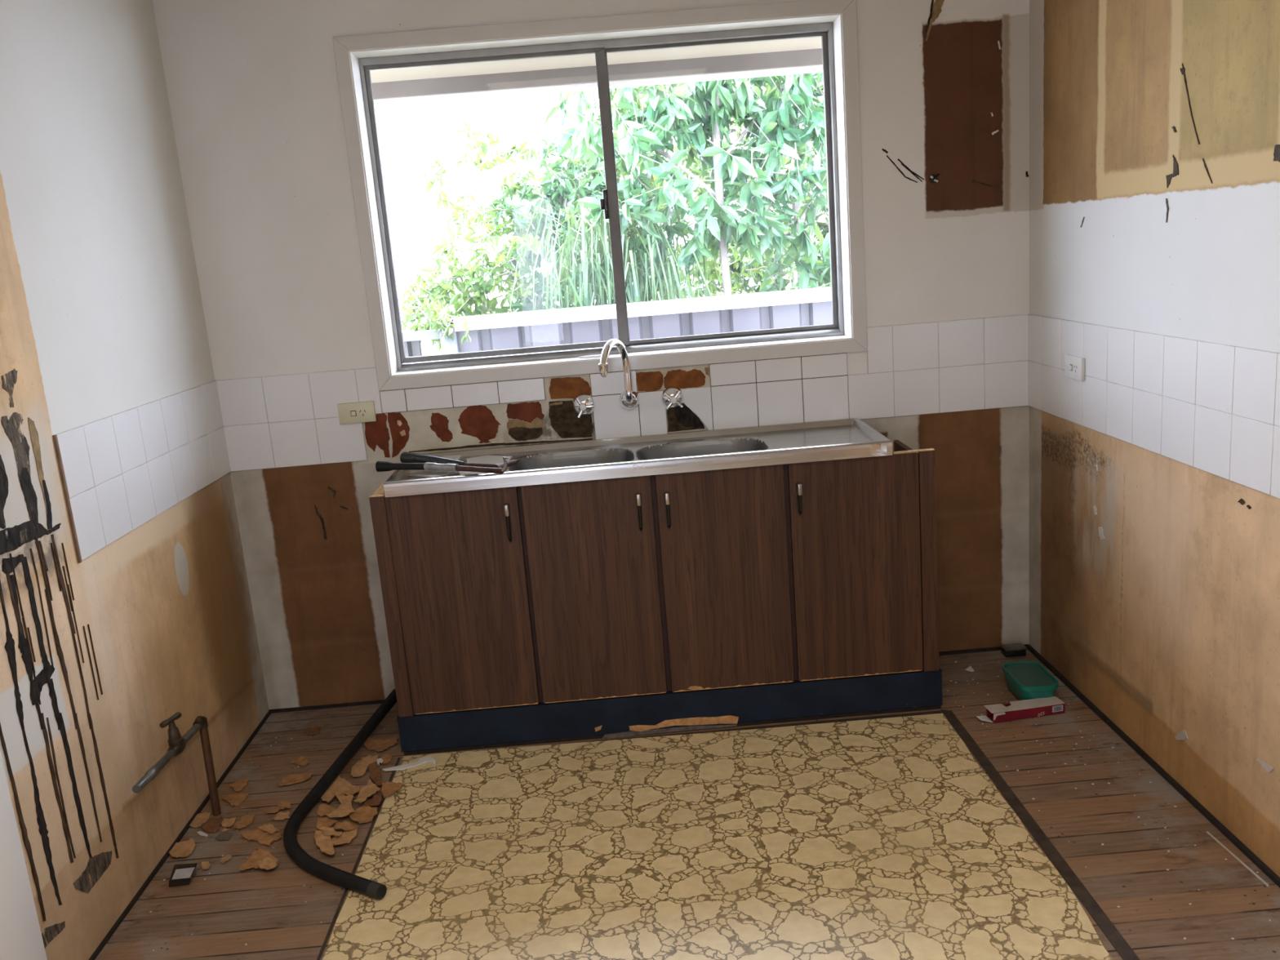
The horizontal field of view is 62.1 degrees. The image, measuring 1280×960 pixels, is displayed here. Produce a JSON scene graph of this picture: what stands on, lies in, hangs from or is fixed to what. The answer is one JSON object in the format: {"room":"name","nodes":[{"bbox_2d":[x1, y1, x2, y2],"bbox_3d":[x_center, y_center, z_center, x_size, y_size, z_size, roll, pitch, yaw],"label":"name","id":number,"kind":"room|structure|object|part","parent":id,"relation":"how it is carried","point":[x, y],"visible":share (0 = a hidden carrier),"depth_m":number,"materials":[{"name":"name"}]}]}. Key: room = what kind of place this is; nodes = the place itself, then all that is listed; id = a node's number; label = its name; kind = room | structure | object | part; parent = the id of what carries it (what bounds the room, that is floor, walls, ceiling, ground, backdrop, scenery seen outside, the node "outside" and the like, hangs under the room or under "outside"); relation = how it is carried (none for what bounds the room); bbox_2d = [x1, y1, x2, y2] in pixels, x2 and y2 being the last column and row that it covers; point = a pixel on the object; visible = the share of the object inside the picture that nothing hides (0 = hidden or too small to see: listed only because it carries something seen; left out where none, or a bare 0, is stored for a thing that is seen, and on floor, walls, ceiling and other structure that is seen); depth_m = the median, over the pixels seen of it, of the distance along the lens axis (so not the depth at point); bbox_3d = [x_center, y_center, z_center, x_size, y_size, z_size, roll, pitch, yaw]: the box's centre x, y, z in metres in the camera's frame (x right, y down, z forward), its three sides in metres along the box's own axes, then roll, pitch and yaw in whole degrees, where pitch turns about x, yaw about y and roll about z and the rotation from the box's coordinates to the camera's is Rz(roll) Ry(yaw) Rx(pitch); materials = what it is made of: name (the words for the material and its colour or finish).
{"room":"kitchen","nodes":[
{"label":"kitchen","id":0,"kind":"room"},
{"bbox_2d":[0,0,271,959],"bbox_3d":[-1.314,0.529,-0.494,0.178,2.520,8.000,-5,12,-1],"label":"wall","id":1,"kind":"structure","parent":0,"point":[126,606],"depth_m":2.63,"materials":[{"name":"white paint"}]},
{"bbox_2d":[0,751,47,959],"bbox_3d":[-1.299,0.060,1.910,0.022,2.200,0.134,-5,12,-1],"label":"trim","id":2,"kind":"structure","parent":1,"relation":"attached to","point":[20,935],"depth_m":2.09,"materials":[{"name":"white paint"}]},
{"bbox_2d":[152,0,1029,713],"bbox_3d":[-0.053,-0.455,3.514,2.979,2.520,0.177,-5,12,-1],"label":"wall","id":3,"kind":"structure","parent":0,"point":[252,86],"depth_m":3.42,"materials":[{"name":"white paint"}]},
{"bbox_2d":[337,400,376,424],"bbox_3d":[-0.916,-0.218,3.439,0.117,0.066,0.014,-5,12,-1],"label":"power outlet","id":4,"kind":"object","parent":3,"relation":"attached to","point":[362,411],"visible":1,"depth_m":3.44,"materials":[{"name":"beige plastic"}]},
{"bbox_2d":[571,393,595,417],"bbox_3d":[-0.183,-0.238,3.433,0.076,0.076,0.064,-5,12,-1],"label":"handle","id":5,"kind":"object","parent":3,"relation":"attached to","point":[583,404],"visible":1,"depth_m":3.44,"materials":[{"name":"silver metal"}]},
{"bbox_2d":[369,36,822,83],"bbox_3d":[0.041,-1.478,3.621,11.000,0.028,0.459,-5,12,-1],"label":"eave","id":6,"kind":"object","parent":3,"relation":"attached to","point":[805,43],"visible":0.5,"depth_m":3.72,"materials":[{"name":"beige paint"}]},
{"bbox_2d":[371,48,822,99],"bbox_3d":[0.030,-1.562,3.851,11.000,0.202,0.023,-5,12,-1],"label":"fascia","id":7,"kind":"object","parent":6,"relation":"attached to","point":[810,57],"visible":0.25,"depth_m":3.85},
{"bbox_2d":[373,65,822,106],"bbox_3d":[0.033,-1.514,3.930,11.000,0.110,0.109,-5,12,-1],"label":"roof fascia","id":8,"kind":"object","parent":7,"relation":"attached to","point":[816,68],"visible":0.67,"depth_m":3.89,"materials":[{"name":"white metal"}]},
{"bbox_2d":[332,0,867,391],"bbox_3d":[-0.096,-0.893,3.404,1.586,1.074,0.163,-5,12,-1],"label":"window","id":9,"kind":"structure","parent":3,"relation":"in","point":[835,21],"depth_m":3.37,"materials":[{"name":"white paint"}]},
{"bbox_3d":[-0.451,-0.874,3.442,0.756,0.933,0.020,-5,12,-1],"label":"sliding sash","id":10,"kind":"part","parent":9,"relation":"part of","materials":[{"name":"metal"}]},
{"bbox_2d":[579,354,609,358],"bbox_3d":[-0.149,-0.405,3.477,0.099,0.006,0.040,-5,12,-1],"label":"fragment","id":11,"kind":"object","parent":9,"relation":"on","point":[596,355],"depth_m":3.47,"materials":[{"name":"white ceramic"}]},
{"bbox_3d":[0.266,-0.938,3.475,0.730,0.933,0.018,-5,12,-1],"label":"fixed sash","id":12,"kind":"part","parent":9,"relation":"part of","materials":[{"name":"metal"}]},
{"bbox_2d":[598,338,639,409],"bbox_3d":[-0.082,-0.325,3.356,0.064,0.246,0.235,1,14,24],"label":"gooseneck spout","id":13,"kind":"object","parent":3,"relation":"attached to","point":[628,399],"visible":1,"depth_m":3.39,"materials":[{"name":"silver metal"}]},
{"bbox_2d":[661,386,684,409],"bbox_3d":[0.107,-0.261,3.438,0.076,0.076,0.064,-5,12,-1],"label":"handle","id":14,"kind":"object","parent":3,"relation":"attached to","point":[672,397],"visible":1,"depth_m":3.45,"materials":[{"name":"silver metal"}]},
{"bbox_2d":[928,173,939,183],"bbox_3d":[0.926,-0.949,3.346,0.029,0.029,0.022,-5,12,-1],"label":"stub","id":15,"kind":"object","parent":3,"relation":"attached to","point":[933,179],"visible":1,"depth_m":3.35,"materials":[{"name":"black plastic"}]},
{"bbox_2d":[94,648,1279,959],"bbox_3d":[0.177,1.611,-0.208,2.979,0.140,8.340,-5,12,-1],"label":"floor","id":16,"kind":"structure","parent":0,"point":[268,911],"depth_m":2.63,"materials":[{"name":"brown wood"}]},
{"bbox_2d":[132,711,221,816],"bbox_3d":[-1.199,0.798,2.769,0.036,0.377,0.429,-5,12,-1],"label":"tap","id":17,"kind":"object","parent":16,"relation":"on","point":[177,743],"visible":1,"depth_m":2.81,"materials":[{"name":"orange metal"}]},
{"bbox_3d":[-1.212,0.620,2.748,0.017,0.019,0.073,-2,13,11],"label":"tee handle","id":18,"kind":"part","parent":17,"relation":"part of","materials":[{"name":"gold metal"}]},
{"bbox_2d":[168,838,195,857],"bbox_3d":[-1.211,0.975,2.809,0.069,0.009,0.085,-9,13,-18],"label":"flake","id":19,"kind":"object","parent":16,"relation":"on","point":[182,849],"visible":1,"depth_m":2.81,"materials":[{"name":"brown"}]},
{"bbox_2d":[168,862,197,886],"bbox_3d":[-1.151,0.990,2.684,0.066,0.031,0.119,-7,13,-12],"label":"box","id":20,"kind":"object","parent":16,"relation":"on","point":[182,874],"visible":1,"depth_m":2.65,"materials":[{"name":"plastic"}]},
{"bbox_2d":[189,811,210,828],"bbox_3d":[-1.233,0.947,2.963,0.064,0.007,0.085,-5,12,-1],"label":"flake","id":21,"kind":"object","parent":16,"relation":"on","point":[200,819],"visible":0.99,"depth_m":2.96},
{"bbox_2d":[196,831,208,836],"bbox_3d":[-1.190,0.963,2.893,0.049,0.001,0.013,5,16,37],"label":"paper scrap","id":22,"kind":"object","parent":16,"relation":"on","point":[200,833],"visible":1,"depth_m":2.89,"materials":[{"name":"white paper"}]},
{"bbox_2d":[201,861,210,869],"bbox_3d":[-1.112,0.989,2.728,0.021,0.007,0.042,-11,14,-28],"label":"flake","id":23,"kind":"object","parent":16,"relation":"on","point":[205,865],"visible":1,"depth_m":2.73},
{"bbox_2d":[200,816,222,833],"bbox_3d":[-1.180,0.950,2.930,0.056,0.006,0.081,-5,12,-1],"label":"flake","id":24,"kind":"object","parent":16,"relation":"on","point":[212,824],"visible":1,"depth_m":2.92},
{"bbox_2d":[215,831,232,840],"bbox_3d":[-1.121,0.960,2.866,0.043,0.005,0.042,-5,12,-1],"label":"flake","id":25,"kind":"object","parent":16,"relation":"on","point":[225,836],"visible":1,"depth_m":2.87,"materials":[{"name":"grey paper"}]},
{"bbox_2d":[219,854,231,863],"bbox_3d":[-1.073,0.981,2.755,0.026,0.004,0.033,4,15,33],"label":"flake","id":26,"kind":"object","parent":16,"relation":"on","point":[224,859],"visible":1,"depth_m":2.75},
{"bbox_2d":[221,817,236,827],"bbox_3d":[-1.136,0.945,2.933,0.038,0.006,0.052,-5,12,-1],"label":"flake","id":27,"kind":"object","parent":16,"relation":"on","point":[226,822],"visible":1,"depth_m":2.93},
{"bbox_2d":[222,793,248,806],"bbox_3d":[-1.171,0.921,3.061,0.073,0.005,0.074,-5,12,-1],"label":"flake","id":28,"kind":"object","parent":16,"relation":"on","point":[235,799],"visible":1,"depth_m":3.07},
{"bbox_2d":[229,777,248,791],"bbox_3d":[-1.189,0.902,3.146,0.053,0.008,0.074,-5,12,-1],"label":"flake","id":29,"kind":"object","parent":16,"relation":"on","point":[238,785],"visible":1,"depth_m":3.15,"materials":[{"name":"brown"}]},
{"bbox_2d":[231,814,254,828],"bbox_3d":[-1.092,0.942,2.930,0.048,0.008,0.070,-5,12,-1],"label":"flake","id":30,"kind":"object","parent":16,"relation":"on","point":[246,820],"visible":1,"depth_m":2.93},
{"bbox_2d":[239,848,279,870],"bbox_3d":[-0.966,0.973,2.725,0.098,0.009,0.090,-3,13,8],"label":"flake","id":31,"kind":"object","parent":16,"relation":"on","point":[260,855],"visible":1,"depth_m":2.73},
{"bbox_2d":[257,857,278,869],"bbox_3d":[-0.943,0.969,2.691,0.062,0.007,0.043,3,15,32],"label":"flake","id":32,"kind":"object","parent":31,"relation":"on","point":[267,863],"visible":1,"depth_m":2.69,"materials":[{"name":"brown"}]},
{"bbox_2d":[240,829,281,846],"bbox_3d":[-1.013,0.953,2.850,0.117,0.008,0.058,2,14,27],"label":"flake","id":33,"kind":"object","parent":16,"relation":"on","point":[264,837],"visible":1,"depth_m":2.85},
{"bbox_2d":[257,823,279,833],"bbox_3d":[-1.001,0.943,2.875,0.068,0.005,0.030,5,16,38],"label":"flake","id":34,"kind":"object","parent":16,"relation":"on","point":[269,828],"visible":1,"depth_m":2.87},
{"bbox_2d":[264,800,291,813],"bbox_3d":[-1.019,0.919,2.988,0.071,0.007,0.047,-10,14,-24],"label":"flake","id":35,"kind":"object","parent":16,"relation":"on","point":[282,805],"visible":1,"depth_m":2.99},
{"bbox_2d":[272,810,289,820],"bbox_3d":[-0.990,0.931,2.948,0.047,0.006,0.045,-5,12,-1],"label":"flake","id":36,"kind":"object","parent":16,"relation":"on","point":[280,815],"visible":0.99,"depth_m":2.94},
{"bbox_2d":[278,772,312,786],"bbox_3d":[-1.018,0.886,3.147,0.087,0.006,0.067,-5,12,-1],"label":"flake","id":37,"kind":"object","parent":16,"relation":"on","point":[291,779],"visible":1,"depth_m":3.15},
{"bbox_2d":[290,755,311,766],"bbox_3d":[-1.042,0.864,3.271,0.071,0.006,0.042,3,15,32],"label":"flake","id":38,"kind":"object","parent":16,"relation":"on","point":[301,761],"visible":1,"depth_m":3.27,"materials":[{"name":"brown"}]},
{"bbox_2d":[303,725,319,735],"bbox_3d":[-1.071,0.820,3.482,0.062,0.005,0.055,4,15,35],"label":"flake","id":39,"kind":"object","parent":16,"relation":"on","point":[309,731],"visible":1,"depth_m":3.48,"materials":[{"name":"brown"}]},
{"bbox_2d":[313,830,334,855],"bbox_3d":[-0.823,0.947,2.771,0.040,0.009,0.146,-10,13,-23],"label":"flake","id":40,"kind":"object","parent":16,"relation":"on","point":[323,842],"visible":1,"depth_m":2.78,"materials":[{"name":"brown"}]},
{"bbox_2d":[315,804,335,817],"bbox_3d":[-0.875,0.919,2.954,0.067,0.009,0.052,5,16,38],"label":"flake","id":41,"kind":"object","parent":16,"relation":"on","point":[323,810],"visible":0.9,"depth_m":2.96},
{"bbox_2d":[316,817,337,831],"bbox_3d":[-0.858,0.931,2.880,0.060,0.005,0.053,2,14,29],"label":"flake","id":42,"kind":"object","parent":16,"relation":"on","point":[325,822],"visible":0.98,"depth_m":2.88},
{"bbox_2d":[318,826,342,835],"bbox_3d":[-0.822,0.932,2.817,0.074,0.005,0.032,5,16,37],"label":"flake","id":43,"kind":"object","parent":16,"relation":"on","point":[327,831],"visible":1,"depth_m":2.81,"materials":[{"name":"brown"}]},
{"bbox_2d":[283,688,396,899],"bbox_3d":[-0.837,0.859,3.000,0.289,0.101,1.075,-7,13,-9],"label":"hose","id":44,"kind":"object","parent":16,"relation":"on","point":[371,888],"visible":0.98,"depth_m":2.84,"materials":[{"name":"rubber"}]},
{"bbox_2d":[320,775,359,802],"bbox_3d":[-0.871,0.886,3.049,0.109,0.013,0.137,-16,17,-43],"label":"flake","id":45,"kind":"object","parent":16,"relation":"on","point":[340,784],"visible":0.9,"depth_m":3.05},
{"bbox_2d":[326,791,354,817],"bbox_3d":[-0.824,0.899,2.958,0.074,0.006,0.145,-6,12,-6],"label":"flake","id":46,"kind":"object","parent":16,"relation":"on","point":[345,808],"visible":1,"depth_m":2.93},
{"bbox_2d":[331,827,357,844],"bbox_3d":[-0.781,0.940,2.804,0.062,0.010,0.078,-5,12,-1],"label":"flake","id":47,"kind":"object","parent":16,"relation":"on","point":[346,837],"visible":1,"depth_m":2.80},
{"bbox_2d":[330,820,358,831],"bbox_3d":[-0.787,0.926,2.844,0.071,0.006,0.041,2,14,26],"label":"flake","id":48,"kind":"object","parent":16,"relation":"on","point":[344,825],"visible":1,"depth_m":2.84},
{"bbox_2d":[348,805,377,824],"bbox_3d":[-0.760,0.915,2.922,0.075,0.006,0.110,-10,14,-25],"label":"flake","id":49,"kind":"object","parent":16,"relation":"on","point":[363,814],"visible":0.94,"depth_m":2.91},
{"bbox_2d":[351,755,377,777],"bbox_3d":[-0.832,0.860,3.203,0.058,0.006,0.138,-1,13,14],"label":"flake","id":50,"kind":"object","parent":16,"relation":"on","point":[359,769],"visible":1,"depth_m":3.20,"materials":[{"name":"brown"}]},
{"bbox_2d":[354,779,380,803],"bbox_3d":[-0.769,0.881,3.011,0.058,0.006,0.123,-1,13,16],"label":"flake","id":51,"kind":"object","parent":16,"relation":"on","point":[366,791],"visible":1,"depth_m":3.01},
{"bbox_2d":[363,793,382,806],"bbox_3d":[-0.748,0.897,2.980,0.048,0.008,0.065,-5,12,-1],"label":"flake","id":52,"kind":"object","parent":16,"relation":"on","point":[376,800],"visible":1,"depth_m":2.97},
{"bbox_2d":[368,762,382,785],"bbox_3d":[-0.778,0.867,3.126,0.036,0.011,0.153,-8,13,-15],"label":"flake","id":53,"kind":"object","parent":16,"relation":"on","point":[374,768],"visible":1,"depth_m":3.14,"materials":[{"name":"brown"}]},
{"bbox_2d":[376,758,383,764],"bbox_3d":[-0.782,0.851,3.205,0.020,0.003,0.055,-8,13,-16],"label":"clip","id":54,"kind":"object","parent":16,"relation":"on","point":[380,760],"visible":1,"depth_m":3.21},
{"bbox_2d":[363,737,398,751],"bbox_3d":[-0.828,0.823,3.351,0.132,0.015,0.095,3,14,30],"label":"flake","id":55,"kind":"object","parent":16,"relation":"on","point":[377,744],"visible":0.97,"depth_m":3.34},
{"bbox_2d":[380,753,391,764],"bbox_3d":[-0.772,0.849,3.238,0.034,0.006,0.059,-7,13,-13],"label":"flake","id":56,"kind":"object","parent":16,"relation":"on","point":[387,758],"visible":1,"depth_m":3.24,"materials":[{"name":"brown"}]},
{"bbox_2d":[368,439,942,755],"bbox_3d":[0.064,0.322,3.369,1.669,0.850,0.433,-5,12,-1],"label":"base cabinet","id":57,"kind":"object","parent":16,"relation":"on","point":[593,602],"visible":0.99,"depth_m":3.18,"materials":[{"name":"laminate"}]},
{"bbox_3d":[-0.524,0.363,3.170,0.382,0.680,0.020,-5,12,-1],"label":"door","id":58,"kind":"part","parent":57,"relation":"part of","materials":[{"name":"laminate"}]},
{"bbox_3d":[-0.384,0.131,3.103,0.018,0.121,0.021,-5,12,-1],"label":"handle","id":59,"kind":"part","parent":57,"relation":"part of","materials":[{"name":"brown metal"}]},
{"bbox_3d":[-0.133,0.330,3.176,0.378,0.680,0.020,-5,12,-1],"label":"door","id":60,"kind":"part","parent":57,"relation":"part of","materials":[{"name":"laminate"}]},
{"bbox_2d":[383,417,893,497],"bbox_3d":[-0.004,-0.015,3.299,1.481,0.173,0.432,-5,12,-1],"label":"sink","id":61,"kind":"object","parent":57,"relation":"in","point":[842,438],"visible":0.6,"depth_m":3.25,"materials":[{"name":"silver metal"}]},
{"bbox_2d":[407,470,458,478],"bbox_3d":[-0.623,-0.019,3.208,0.105,0.006,0.126,-16,17,-42],"label":"fragment","id":62,"kind":"object","parent":61,"relation":"on","point":[425,473],"visible":0.66,"depth_m":3.19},
{"bbox_2d":[375,457,507,474],"bbox_3d":[-0.580,-0.044,3.122,0.435,0.048,0.052,0,13,20],"label":"bar","id":63,"kind":"object","parent":61,"relation":"on","point":[380,466],"visible":1,"depth_m":3.13,"materials":[{"name":"black metal"}]},
{"bbox_3d":[-0.710,-0.043,3.171,0.155,0.032,0.033,-2,13,11],"label":"handle","id":64,"kind":"part","parent":63,"relation":"part of","materials":[{"name":"black rubber"}]},
{"bbox_2d":[400,452,519,467],"bbox_3d":[-0.550,-0.064,3.214,0.374,0.047,0.125,1,14,26],"label":"hammer","id":65,"kind":"object","parent":61,"relation":"on","point":[405,457],"visible":0.62,"depth_m":3.20,"materials":[{"name":"black metal"}]},
{"bbox_2d":[458,471,483,475],"bbox_3d":[-0.493,-0.026,3.191,0.123,0.006,0.078,-5,12,-1],"label":"fragment","id":66,"kind":"object","parent":61,"relation":"on","point":[461,473],"visible":0.26,"depth_m":3.16,"materials":[{"name":"white ceramic"}]},
{"bbox_2d":[466,455,512,463],"bbox_3d":[-0.477,-0.059,3.336,0.150,0.006,0.179,-5,12,-1],"label":"fragment","id":67,"kind":"object","parent":61,"relation":"on","point":[484,459],"visible":0.64,"depth_m":3.35,"materials":[{"name":"white ceramic"}]},
{"bbox_3d":[-0.202,0.012,3.290,0.379,0.155,0.287,-5,12,-1],"label":"bowl","id":68,"kind":"part","parent":61,"relation":"part of","materials":[{"name":"metal"}]},
{"bbox_3d":[0.195,-0.021,3.297,0.399,0.155,0.287,-5,12,-1],"label":"bowl","id":69,"kind":"part","parent":61,"relation":"part of","materials":[{"name":"metal"}]},
{"bbox_3d":[-0.001,0.100,3.109,0.018,0.118,0.021,-5,12,-1],"label":"handle","id":70,"kind":"part","parent":57,"relation":"part of","materials":[{"name":"brown metal"}]},
{"bbox_3d":[0.065,0.314,3.199,1.619,0.684,0.016,-5,12,-1],"label":"frame","id":71,"kind":"part","parent":57,"relation":"part of","materials":[{"name":"brown wood"}]},
{"bbox_3d":[0.082,0.094,3.111,0.018,0.115,0.021,-5,12,-1],"label":"handle","id":72,"kind":"part","parent":57,"relation":"part of","materials":[{"name":"brown metal"}]},
{"bbox_3d":[0.257,0.298,3.182,0.375,0.680,0.020,-5,12,-1],"label":"door","id":73,"kind":"part","parent":57,"relation":"part of","materials":[{"name":"laminate"}]},
{"bbox_3d":[0.469,0.061,3.117,0.018,0.101,0.021,-5,12,-1],"label":"handle","id":74,"kind":"part","parent":57,"relation":"part of","materials":[{"name":"brown metal"}]},
{"bbox_3d":[0.649,0.265,3.188,0.382,0.680,0.020,-5,12,-1],"label":"door","id":75,"kind":"part","parent":57,"relation":"part of","materials":[{"name":"laminate"}]},
{"bbox_3d":[0.880,0.286,3.410,0.018,0.773,0.391,-5,12,-1],"label":"panel","id":76,"kind":"part","parent":57,"relation":"part of","materials":[{"name":"laminate"}]},
{"bbox_2d":[150,661,1271,951],"bbox_3d":[0.079,0.915,2.650,2.588,0.002,2.017,-5,12,-1],"label":"crumbs","id":77,"kind":"object","parent":16,"relation":"on","point":[1184,938],"visible":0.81,"depth_m":2.77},
{"bbox_2d":[316,709,1140,959],"bbox_3d":[0.161,1.197,1.327,1.740,0.008,3.975,-5,12,-1],"label":"vinyl flooring","id":78,"kind":"structure","parent":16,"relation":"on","point":[875,837],"depth_m":2.59,"materials":[{"name":"beige plastic"}]},
{"bbox_2d":[381,781,403,798],"bbox_3d":[-0.713,0.882,3.034,0.064,0.008,0.094,-5,12,-1],"label":"flake","id":79,"kind":"object","parent":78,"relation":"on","point":[388,788],"visible":1,"depth_m":3.04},
{"bbox_3d":[-0.689,0.852,3.192,0.161,0.004,0.077,-5,12,-1],"label":"plastic strip","id":80,"kind":"part","parent":78,"relation":"part of","materials":[{"name":"white plastic"}]},
{"bbox_2d":[964,666,974,671],"bbox_3d":[1.101,0.632,3.561,0.027,0.002,0.047,-5,12,-1],"label":"chip","id":81,"kind":"object","parent":16,"relation":"on","point":[969,668],"visible":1,"depth_m":3.56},
{"bbox_2d":[1000,642,1026,657],"bbox_3d":[1.281,0.584,3.648,0.074,0.030,0.049,-5,12,-1],"label":"block","id":82,"kind":"object","parent":16,"relation":"on","point":[1012,650],"visible":1,"depth_m":3.63,"materials":[{"name":"black plastic"}]},
{"bbox_2d":[976,696,1064,723],"bbox_3d":[1.139,0.692,3.199,0.267,0.035,0.055,-6,13,-8],"label":"carton","id":83,"kind":"object","parent":16,"relation":"on","point":[1039,707],"visible":1,"depth_m":3.18,"materials":[{"name":"red cardboard"}]},
{"bbox_3d":[1.252,0.685,3.188,0.034,0.019,0.001,-6,13,-8],"label":"barcode panel","id":84,"kind":"part","parent":83,"relation":"part of","materials":[{"name":"white paper"}]},
{"bbox_2d":[1002,660,1058,700],"bbox_3d":[1.216,0.639,3.320,0.120,0.074,0.199,-5,12,-1],"label":"plastic tub","id":85,"kind":"object","parent":16,"relation":"on","point":[1027,679],"visible":0.88,"depth_m":3.29,"materials":[{"name":"teal plastic"}]},
{"bbox_3d":[1.214,0.609,3.313,0.106,0.002,0.185,-5,12,-1],"label":"tub lid","id":86,"kind":"part","parent":85,"relation":"part of","materials":[{"name":"teal plastic"}]},
{"bbox_2d":[1205,831,1269,887],"bbox_3d":[1.360,0.862,2.424,0.005,0.003,0.226,-5,12,-4],"label":"wood splinter","id":87,"kind":"object","parent":16,"relation":"on","point":[1206,832],"visible":1,"depth_m":2.42,"materials":[{"name":"wood"}]},
{"bbox_2d":[1026,0,1279,888],"bbox_3d":[1.475,0.297,-0.450,0.182,2.520,8.000,-5,12,-1],"label":"wall","id":88,"kind":"structure","parent":0,"point":[1154,585],"depth_m":2.65,"materials":[{"name":"white tile"}]},
{"bbox_2d":[1064,354,1084,381],"bbox_3d":[1.274,-0.331,3.123,0.014,0.067,0.115,-5,12,-1],"label":"power outlet","id":89,"kind":"object","parent":88,"relation":"attached to","point":[1074,366],"visible":1,"depth_m":3.11,"materials":[{"name":"white plastic"}]},
{"bbox_2d":[1237,498,1244,504],"bbox_3d":[1.330,0.047,2.352,0.002,0.013,0.027,-5,12,-1],"label":"hole","id":90,"kind":"object","parent":88,"relation":"attached to","point":[1240,501],"depth_m":2.35,"materials":[{"name":"black"}]},
{"label":"outside","id":91,"kind":"structure","parent":0,"visible":0},
{"bbox_3d":[-0.004,-0.498,11.706,19.000,0.120,15.820,-5,12,-1],"label":"ground","id":92,"kind":"structure","parent":91,"visible":0},
{"bbox_2d":[402,328,439,357],"bbox_3d":[-3.455,0.237,5.546,5.028,1.630,0.064,-5,12,-1],"label":"fence","id":93,"kind":"object","parent":92,"relation":"on","point":[412,344],"visible":0.12,"depth_m":5.39,"materials":[{"name":"white metal"}]},
{"bbox_3d":[-3.512,-0.535,5.374,5.018,0.045,0.060,-5,12,-1],"label":"rail","id":94,"kind":"part","parent":93,"relation":"part of","materials":[{"name":"white metal"}]},
{"bbox_2d":[396,115,544,353],"bbox_3d":[-1.049,-0.897,6.955,1.040,2.858,0.817,-16,17,-41],"label":"shrub","id":95,"kind":"object","parent":92,"relation":"on","point":[481,288],"visible":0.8,"depth_m":6.77,"materials":[{"name":"green plant"}]},
{"bbox_2d":[483,118,633,312],"bbox_3d":[-0.464,-1.027,7.334,1.107,2.858,0.796,-13,15,-32],"label":"leafy bush","id":96,"kind":"object","parent":92,"relation":"on","point":[558,193],"visible":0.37,"depth_m":7.04,"materials":[{"name":"green plant"}]},
{"bbox_2d":[510,195,753,312],"bbox_3d":[0.004,-0.631,6.720,1.466,2.278,1.223,-2,13,10],"label":"plant","id":97,"kind":"object","parent":92,"relation":"on","point":[634,277],"visible":0.44,"depth_m":6.40,"materials":[{"name":"green plant"}]},
{"bbox_2d":[439,286,832,354],"bbox_3d":[1.628,-0.209,5.599,5.175,1.685,0.080,-5,12,-1],"label":"fence","id":98,"kind":"object","parent":92,"relation":"on","point":[811,306],"visible":0.17,"depth_m":5.40,"materials":[{"name":"white metal"}]},
{"bbox_2d":[394,267,479,354],"bbox_3d":[-1.064,-0.877,5.417,0.560,0.525,0.389,-3,13,9],"label":"plant","id":99,"kind":"object","parent":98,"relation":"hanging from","point":[428,308],"visible":0.85,"depth_m":5.31,"materials":[{"name":"green plant"}]},
{"bbox_3d":[-0.910,0.002,5.559,0.080,1.685,0.080,-5,12,-1],"label":"fence post","id":100,"kind":"part","parent":98,"relation":"part of","materials":[{"name":"white metal"}]},
{"bbox_3d":[1.538,-0.995,5.425,5.040,0.067,0.080,-5,12,-1],"label":"rail","id":101,"kind":"part","parent":98,"relation":"part of","materials":[{"name":"white metal"}]},
{"bbox_2d":[514,84,830,299],"bbox_3d":[0.332,-1.485,7.696,2.430,3.470,1.106,-5,12,-1],"label":"tree","id":102,"kind":"object","parent":92,"relation":"on","point":[696,170],"visible":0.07,"depth_m":7.50,"materials":[{"name":"green plant"}]},
{"bbox_2d":[543,71,831,295],"bbox_3d":[0.618,-1.214,6.425,2.214,3.445,1.205,-6,12,-4],"label":"broadleaf tree","id":103,"kind":"object","parent":92,"relation":"on","point":[697,113],"visible":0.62,"depth_m":6.14,"materials":[{"name":"green plant"}]},
{"bbox_2d":[625,76,828,297],"bbox_3d":[1.160,-2.027,8.557,3.286,4.028,1.680,-1,13,16],"label":"dense tree","id":104,"kind":"object","parent":92,"relation":"on","point":[822,225],"visible":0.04,"depth_m":8.53,"materials":[{"name":"green plant"}]}
]}

